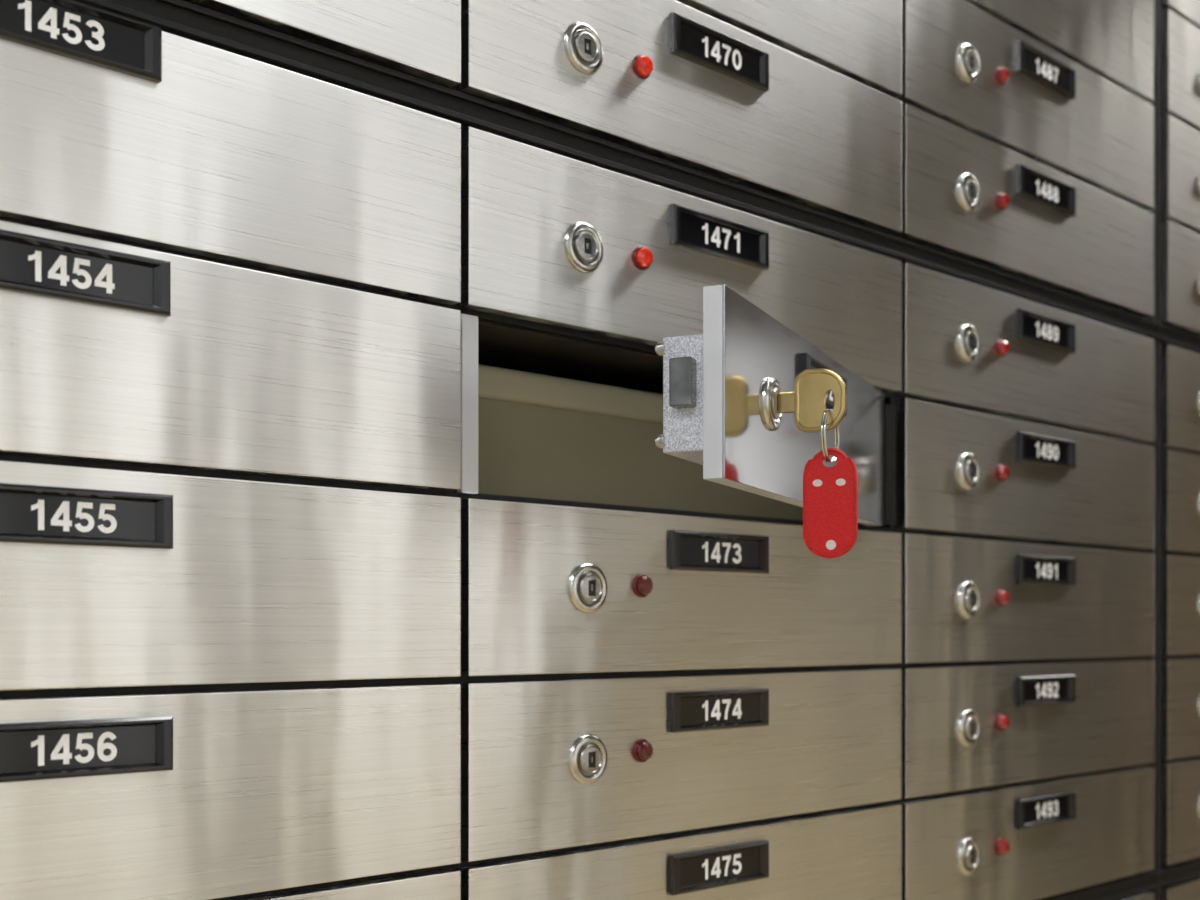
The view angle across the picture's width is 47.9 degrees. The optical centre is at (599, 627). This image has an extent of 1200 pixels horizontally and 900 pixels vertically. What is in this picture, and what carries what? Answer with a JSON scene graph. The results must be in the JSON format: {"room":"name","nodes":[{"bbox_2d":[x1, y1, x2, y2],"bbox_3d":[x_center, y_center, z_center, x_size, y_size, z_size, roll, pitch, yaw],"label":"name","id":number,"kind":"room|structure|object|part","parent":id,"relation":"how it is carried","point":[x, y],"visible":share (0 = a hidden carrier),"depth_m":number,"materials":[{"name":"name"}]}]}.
{"room":"bank vault","nodes":[
{"label":"bank vault","id":0,"kind":"room"},
{"bbox_3d":[1.261,1.450,0.645,7.200,0.100,2.670,0,0,-42],"label":"floor","id":1,"kind":"structure","parent":0,"visible":0},
{"bbox_2d":[0,0,1199,899],"bbox_3d":[0.061,0.225,1.033,3.850,2.350,0.460,0,0,-42],"label":"tall cabinet","id":2,"kind":"object","parent":1,"relation":"on","point":[186,19],"visible":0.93,"depth_m":0.69,"materials":[{"name":"black metal"}]},
{"bbox_2d":[0,684,460,899],"bbox_3d":[-0.186,0.066,0.497,0.334,0.081,0.013,0,0,-42],"label":"box","id":3,"kind":"object","parent":2,"relation":"in","point":[197,795],"visible":1,"depth_m":0.53,"materials":[{"name":"metal"}]},
{"bbox_3d":[-0.191,0.044,0.489,0.075,0.020,0.004,0,0,-42],"label":"number plate","id":4,"kind":"part","parent":3,"relation":"part of","materials":[{"name":"black plastic"}]},
{"bbox_2d":[0,461,460,689],"bbox_3d":[-0.186,-0.018,0.497,0.334,0.081,0.013,0,0,-42],"label":"box","id":5,"kind":"object","parent":2,"relation":"in","point":[109,578],"visible":1,"depth_m":0.53,"materials":[{"name":"metal"}]},
{"bbox_3d":[-0.191,-0.040,0.489,0.075,0.020,0.004,0,0,-42],"label":"number plate","id":6,"kind":"part","parent":5,"relation":"part of","materials":[{"name":"black plastic"}]},
{"bbox_2d":[0,220,460,490],"bbox_3d":[-0.186,-0.103,0.497,0.334,0.081,0.013,0,0,-42],"label":"box","id":7,"kind":"object","parent":2,"relation":"in","point":[110,351],"visible":1,"depth_m":0.53,"materials":[{"name":"metal"}]},
{"bbox_3d":[-0.192,-0.129,0.489,0.075,0.020,0.004,0,0,-42],"label":"number plate","id":8,"kind":"part","parent":7,"relation":"part of","materials":[{"name":"black plastic"}]},
{"bbox_2d":[0,0,460,304],"bbox_3d":[-0.186,-0.187,0.497,0.334,0.081,0.013,0,0,-42],"label":"box","id":9,"kind":"object","parent":2,"relation":"in","point":[114,125],"visible":1,"depth_m":0.53,"materials":[{"name":"metal"}]},
{"bbox_3d":[-0.194,-0.217,0.486,0.075,0.020,0.004,0,0,-42],"label":"number plate","id":10,"kind":"part","parent":9,"relation":"part of","materials":[{"name":"black plastic"}]},
{"bbox_2d":[188,0,460,87],"bbox_3d":[-0.186,-0.286,0.497,0.334,0.081,0.013,0,0,-42],"label":"box","id":11,"kind":"object","parent":2,"relation":"in","point":[419,38],"visible":1,"depth_m":0.58,"materials":[{"name":"metal"}]},
{"bbox_2d":[244,869,460,899],"bbox_3d":[-0.186,0.150,0.497,0.334,0.081,0.013,0,0,-42],"label":"box","id":12,"kind":"object","parent":2,"relation":"in","point":[442,884],"visible":1,"depth_m":0.59,"materials":[{"name":"metal"}]},
{"bbox_2d":[457,285,895,527],"bbox_3d":[-0.051,-0.103,0.850,0.334,0.082,0.564,0,0,-42],"label":"box","id":13,"kind":"object","parent":2,"relation":"in","point":[720,386],"visible":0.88,"depth_m":0.62,"materials":[{"name":"metal"}]},
{"bbox_2d":[478,364,802,519],"bbox_3d":[-0.089,-0.096,0.893,0.324,0.066,0.393,0,0,-42],"label":"tray","id":14,"kind":"object","parent":13,"relation":"in","point":[541,436],"visible":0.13,"depth_m":0.70,"materials":[{"name":"beige metal"}]},
{"bbox_3d":[-0.089,-0.121,0.893,0.324,0.017,0.393,0,0,-42],"label":"lid","id":15,"kind":"part","parent":14,"relation":"part of","materials":[{"name":"beige metal"}]},
{"bbox_3d":[0.108,-0.103,0.695,0.009,0.081,0.288,0,0,25],"label":"door edge frame","id":16,"kind":"part","parent":13,"relation":"part of","materials":[{"name":"metal"}]},
{"bbox_3d":[0.112,-0.103,0.693,0.001,0.081,0.288,0,0,25],"label":"door","id":17,"kind":"part","parent":13,"relation":"part of","materials":[{"name":"metal"}]},
{"bbox_2d":[777,368,846,432],"bbox_3d":[0.093,-0.103,0.613,0.039,0.028,0.004,0,0,25],"label":"key","id":18,"kind":"object","parent":13,"relation":"in","point":[807,402],"visible":1,"depth_m":0.61,"materials":[{"name":"gold metal"}]},
{"bbox_2d":[803,409,857,557],"bbox_3d":[0.104,-0.065,0.608,0.020,0.067,0.018,0,0,-21],"label":"tag","id":19,"kind":"object","parent":18,"relation":"hanging from","point":[830,494],"visible":1,"depth_m":0.61,"materials":[{"name":"red plastic"}]},
{"bbox_3d":[0.116,-0.125,0.696,0.004,0.020,0.075,0,0,25],"label":"number plate","id":20,"kind":"part","parent":13,"relation":"part of","materials":[{"name":"black plastic"}]},
{"bbox_2d":[459,804,901,899],"bbox_3d":[0.063,0.150,0.725,0.334,0.081,0.013,0,0,-42],"label":"box","id":21,"kind":"object","parent":2,"relation":"in","point":[854,854],"visible":1,"depth_m":0.73,"materials":[{"name":"metal"}]},
{"bbox_3d":[0.065,0.128,0.723,0.075,0.020,0.004,0,0,-42],"label":"number plate","id":22,"kind":"part","parent":21,"relation":"part of","materials":[{"name":"black plastic"}]},
{"bbox_2d":[459,127,901,392],"bbox_3d":[0.063,-0.187,0.725,0.334,0.081,0.013,0,0,-42],"label":"box","id":23,"kind":"object","parent":2,"relation":"in","point":[550,238],"visible":1,"depth_m":0.68,"materials":[{"name":"metal"}]},
{"bbox_2d":[633,246,652,269],"bbox_3d":[0.023,-0.188,0.683,0.012,0.012,0.006,0,0,-42],"label":"indicator light","id":24,"kind":"object","parent":23,"relation":"attached to","point":[642,255],"depth_m":0.68,"materials":[{"name":"red plastic"}]},
{"bbox_3d":[0.065,-0.209,0.723,0.075,0.020,0.004,0,0,-42],"label":"number plate","id":25,"kind":"part","parent":23,"relation":"part of","materials":[{"name":"black plastic"}]},
{"bbox_2d":[459,0,901,233],"bbox_3d":[0.063,-0.286,0.725,0.334,0.081,0.013,0,0,-42],"label":"box","id":26,"kind":"object","parent":2,"relation":"in","point":[671,80],"visible":1,"depth_m":0.71,"materials":[{"name":"metal"}]},
{"bbox_2d":[633,54,652,79],"bbox_3d":[0.023,-0.285,0.683,0.012,0.012,0.006,0,0,-42],"label":"indicator light","id":27,"kind":"object","parent":26,"relation":"attached to","point":[642,63],"depth_m":0.68,"materials":[{"name":"red plastic"}]},
{"bbox_3d":[0.065,-0.308,0.723,0.075,0.020,0.004,0,0,-42],"label":"number plate","id":28,"kind":"part","parent":26,"relation":"part of","materials":[{"name":"black plastic"}]},
{"bbox_2d":[460,669,901,861],"bbox_3d":[0.063,0.066,0.725,0.334,0.081,0.013,0,0,-42],"label":"box","id":29,"kind":"object","parent":2,"relation":"in","point":[546,765],"visible":1,"depth_m":0.70,"materials":[{"name":"metal"}]},
{"bbox_2d":[633,739,652,762],"bbox_3d":[0.023,0.062,0.683,0.012,0.012,0.006,0,0,-42],"label":"indicator light","id":30,"kind":"object","parent":29,"relation":"attached to","point":[642,748],"depth_m":0.68,"materials":[{"name":"red plastic"}]},
{"bbox_3d":[0.065,0.044,0.723,0.075,0.020,0.004,0,0,-42],"label":"number plate","id":31,"kind":"part","parent":29,"relation":"part of","materials":[{"name":"black plastic"}]},
{"bbox_2d":[461,498,901,675],"bbox_3d":[0.063,-0.018,0.725,0.334,0.081,0.013,0,0,-42],"label":"box","id":32,"kind":"object","parent":2,"relation":"in","point":[546,589],"visible":1,"depth_m":0.69,"materials":[{"name":"metal"}]},
{"bbox_2d":[633,574,652,597],"bbox_3d":[0.023,-0.021,0.683,0.012,0.012,0.006,0,0,-42],"label":"indicator light","id":33,"kind":"object","parent":32,"relation":"attached to","point":[642,583],"depth_m":0.68,"materials":[{"name":"red plastic"}]},
{"bbox_3d":[0.065,-0.040,0.723,0.075,0.020,0.004,0,0,-42],"label":"number plate","id":34,"kind":"part","parent":32,"relation":"part of","materials":[{"name":"black plastic"}]},
{"bbox_2d":[676,0,901,97],"bbox_3d":[0.063,-0.371,0.725,0.334,0.081,0.013,0,0,-42],"label":"box","id":35,"kind":"object","parent":2,"relation":"in","point":[860,41],"visible":1,"depth_m":0.79,"materials":[{"name":"metal"}]},
{"bbox_2d":[896,766,1153,899],"bbox_3d":[0.313,0.150,0.953,0.334,0.081,0.013,0,0,-42],"label":"box","id":36,"kind":"object","parent":2,"relation":"in","point":[1037,840],"visible":1,"depth_m":0.94,"materials":[{"name":"metal"}]},
{"bbox_2d":[996,838,1009,855],"bbox_3d":[0.273,0.148,0.911,0.012,0.012,0.006,0,0,-42],"label":"indicator light","id":37,"kind":"object","parent":36,"relation":"attached to","point":[1002,844],"depth_m":0.91,"materials":[{"name":"red plastic"}]},
{"bbox_3d":[0.315,0.128,0.951,0.075,0.020,0.004,0,0,-42],"label":"number plate","id":38,"kind":"part","parent":36,"relation":"part of","materials":[{"name":"black plastic"}]},
{"bbox_2d":[896,398,1153,548],"bbox_3d":[0.313,-0.103,0.953,0.334,0.081,0.013,0,0,-42],"label":"box","id":39,"kind":"object","parent":2,"relation":"in","point":[962,471],"visible":1,"depth_m":0.93,"materials":[{"name":"metal"}]},
{"bbox_2d":[996,464,1009,481],"bbox_3d":[0.273,-0.105,0.911,0.012,0.012,0.006,0,0,-42],"label":"indicator light","id":40,"kind":"object","parent":39,"relation":"attached to","point":[1002,470],"depth_m":0.91,"materials":[{"name":"red plastic"}]},
{"bbox_3d":[0.315,-0.125,0.951,0.075,0.020,0.004,0,0,-42],"label":"number plate","id":41,"kind":"part","parent":39,"relation":"part of","materials":[{"name":"black plastic"}]},
{"bbox_2d":[896,263,1153,442],"bbox_3d":[0.313,-0.187,0.953,0.334,0.081,0.013,0,0,-42],"label":"box","id":42,"kind":"object","parent":2,"relation":"in","point":[965,344],"visible":1,"depth_m":0.93,"materials":[{"name":"metal"}]},
{"bbox_2d":[996,339,1009,356],"bbox_3d":[0.273,-0.189,0.911,0.012,0.012,0.006,0,0,-42],"label":"indicator light","id":43,"kind":"object","parent":42,"relation":"attached to","point":[1002,345],"depth_m":0.91,"materials":[{"name":"red plastic"}]},
{"bbox_3d":[0.315,-0.209,0.951,0.075,0.020,0.004,0,0,-42],"label":"number plate","id":44,"kind":"part","parent":42,"relation":"part of","materials":[{"name":"black plastic"}]},
{"bbox_2d":[896,104,1153,317],"bbox_3d":[0.313,-0.286,0.953,0.334,0.081,0.013,0,0,-42],"label":"box","id":45,"kind":"object","parent":2,"relation":"in","point":[965,194],"visible":1,"depth_m":0.93,"materials":[{"name":"metal"}]},
{"bbox_2d":[996,193,1009,210],"bbox_3d":[0.273,-0.288,0.911,0.012,0.012,0.006,0,0,-42],"label":"indicator light","id":46,"kind":"object","parent":45,"relation":"attached to","point":[1002,199],"depth_m":0.91,"materials":[{"name":"red plastic"}]},
{"bbox_3d":[0.315,-0.308,0.951,0.075,0.020,0.004,0,0,-42],"label":"number plate","id":47,"kind":"part","parent":45,"relation":"part of","materials":[{"name":"black plastic"}]},
{"bbox_2d":[896,0,1153,210],"bbox_3d":[0.313,-0.371,0.953,0.334,0.081,0.013,0,0,-42],"label":"box","id":48,"kind":"object","parent":2,"relation":"in","point":[963,66],"visible":1,"depth_m":0.93,"materials":[{"name":"metal"}]},
{"bbox_2d":[996,67,1009,85],"bbox_3d":[0.273,-0.373,0.911,0.012,0.012,0.006,0,0,-42],"label":"indicator light","id":49,"kind":"object","parent":48,"relation":"attached to","point":[1002,73],"depth_m":0.91,"materials":[{"name":"red plastic"}]},
{"bbox_3d":[0.315,-0.393,0.951,0.075,0.020,0.004,0,0,-42],"label":"number plate","id":50,"kind":"part","parent":48,"relation":"part of","materials":[{"name":"black plastic"}]},
{"bbox_2d":[897,660,1153,797],"bbox_3d":[0.313,0.066,0.953,0.334,0.081,0.013,0,0,-42],"label":"box","id":51,"kind":"object","parent":2,"relation":"in","point":[964,727],"visible":1,"depth_m":0.93,"materials":[{"name":"metal"}]},
{"bbox_2d":[996,713,1009,730],"bbox_3d":[0.273,0.064,0.911,0.012,0.012,0.006,0,0,-42],"label":"indicator light","id":52,"kind":"object","parent":51,"relation":"attached to","point":[1002,719],"depth_m":0.91,"materials":[{"name":"red plastic"}]},
{"bbox_3d":[0.315,0.044,0.951,0.075,0.020,0.004,0,0,-42],"label":"number plate","id":53,"kind":"part","parent":51,"relation":"part of","materials":[{"name":"black plastic"}]},
{"bbox_2d":[902,534,1153,662],"bbox_3d":[0.313,-0.018,0.953,0.334,0.081,0.013,0,0,-42],"label":"box","id":54,"kind":"object","parent":2,"relation":"in","point":[964,599],"visible":1,"depth_m":0.93,"materials":[{"name":"metal"}]},
{"bbox_2d":[996,589,1009,606],"bbox_3d":[0.273,-0.020,0.911,0.012,0.012,0.006,0,0,-42],"label":"indicator light","id":55,"kind":"object","parent":54,"relation":"attached to","point":[1002,595],"depth_m":0.91,"materials":[{"name":"red plastic"}]},
{"bbox_3d":[0.315,-0.040,0.951,0.075,0.020,0.004,0,0,-42],"label":"number plate","id":56,"kind":"part","parent":54,"relation":"part of","materials":[{"name":"black plastic"}]},
{"bbox_2d":[965,0,1153,102],"bbox_3d":[0.313,-0.456,0.953,0.334,0.081,0.013,0,0,-42],"label":"box","id":57,"kind":"object","parent":2,"relation":"in","point":[1113,40],"visible":1,"depth_m":1.00,"materials":[{"name":"metal"}]},
{"bbox_2d":[1118,892,1153,899],"bbox_3d":[0.313,0.249,0.953,0.334,0.081,0.013,0,0,-42],"label":"box","id":58,"kind":"object","parent":2,"relation":"in","point":[1145,895],"visible":1,"depth_m":1.05,"materials":[{"name":"metal"}]},
{"bbox_2d":[1162,877,1199,899],"bbox_3d":[0.578,0.249,1.195,0.334,0.081,0.013,0,0,-42],"label":"box","id":59,"kind":"object","parent":2,"relation":"in","point":[1189,889],"visible":1,"depth_m":1.10,"materials":[{"name":"metal"}]},
{"bbox_2d":[1162,758,1199,864],"bbox_3d":[0.578,0.150,1.195,0.334,0.081,0.013,0,0,-42],"label":"box","id":60,"kind":"object","parent":2,"relation":"in","point":[1180,779],"visible":1,"depth_m":1.10,"materials":[{"name":"metal"}]},
{"bbox_2d":[1162,658,1199,759],"bbox_3d":[0.578,0.066,1.195,0.334,0.081,0.013,0,0,-42],"label":"box","id":61,"kind":"object","parent":2,"relation":"in","point":[1180,677],"visible":1,"depth_m":1.10,"materials":[{"name":"metal"}]},
{"bbox_2d":[1162,555,1199,654],"bbox_3d":[0.578,-0.018,1.195,0.334,0.081,0.013,0,0,-42],"label":"box","id":62,"kind":"object","parent":2,"relation":"in","point":[1180,574],"visible":1,"depth_m":1.10,"materials":[{"name":"metal"}]},
{"bbox_2d":[1162,449,1199,553],"bbox_3d":[0.578,-0.103,1.195,0.334,0.081,0.013,0,0,-42],"label":"box","id":63,"kind":"object","parent":2,"relation":"in","point":[1180,470],"visible":1,"depth_m":1.10,"materials":[{"name":"metal"}]},
{"bbox_2d":[1162,344,1199,453],"bbox_3d":[0.578,-0.187,1.195,0.334,0.081,0.013,0,0,-42],"label":"box","id":64,"kind":"object","parent":2,"relation":"in","point":[1180,367],"visible":1,"depth_m":1.10,"materials":[{"name":"metal"}]},
{"bbox_2d":[1162,221,1199,335],"bbox_3d":[0.578,-0.286,1.195,0.334,0.081,0.013,0,0,-42],"label":"box","id":65,"kind":"object","parent":2,"relation":"in","point":[1180,245],"visible":1,"depth_m":1.10,"materials":[{"name":"metal"}]},
{"bbox_2d":[1162,115,1199,234],"bbox_3d":[0.578,-0.371,1.195,0.334,0.081,0.013,0,0,-42],"label":"box","id":66,"kind":"object","parent":2,"relation":"in","point":[1180,142],"visible":1,"depth_m":1.10,"materials":[{"name":"metal"}]},
{"bbox_2d":[1162,9,1199,131],"bbox_3d":[0.578,-0.456,1.195,0.334,0.081,0.013,0,0,-42],"label":"box","id":67,"kind":"object","parent":2,"relation":"in","point":[1180,38],"visible":1,"depth_m":1.10,"materials":[{"name":"metal"}]},
{"bbox_2d":[1162,0,1199,29],"bbox_3d":[0.578,-0.540,1.195,0.334,0.081,0.013,0,0,-42],"label":"box","id":68,"kind":"object","parent":2,"relation":"in","point":[1189,10],"visible":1,"depth_m":1.10,"materials":[{"name":"metal"}]}
]}

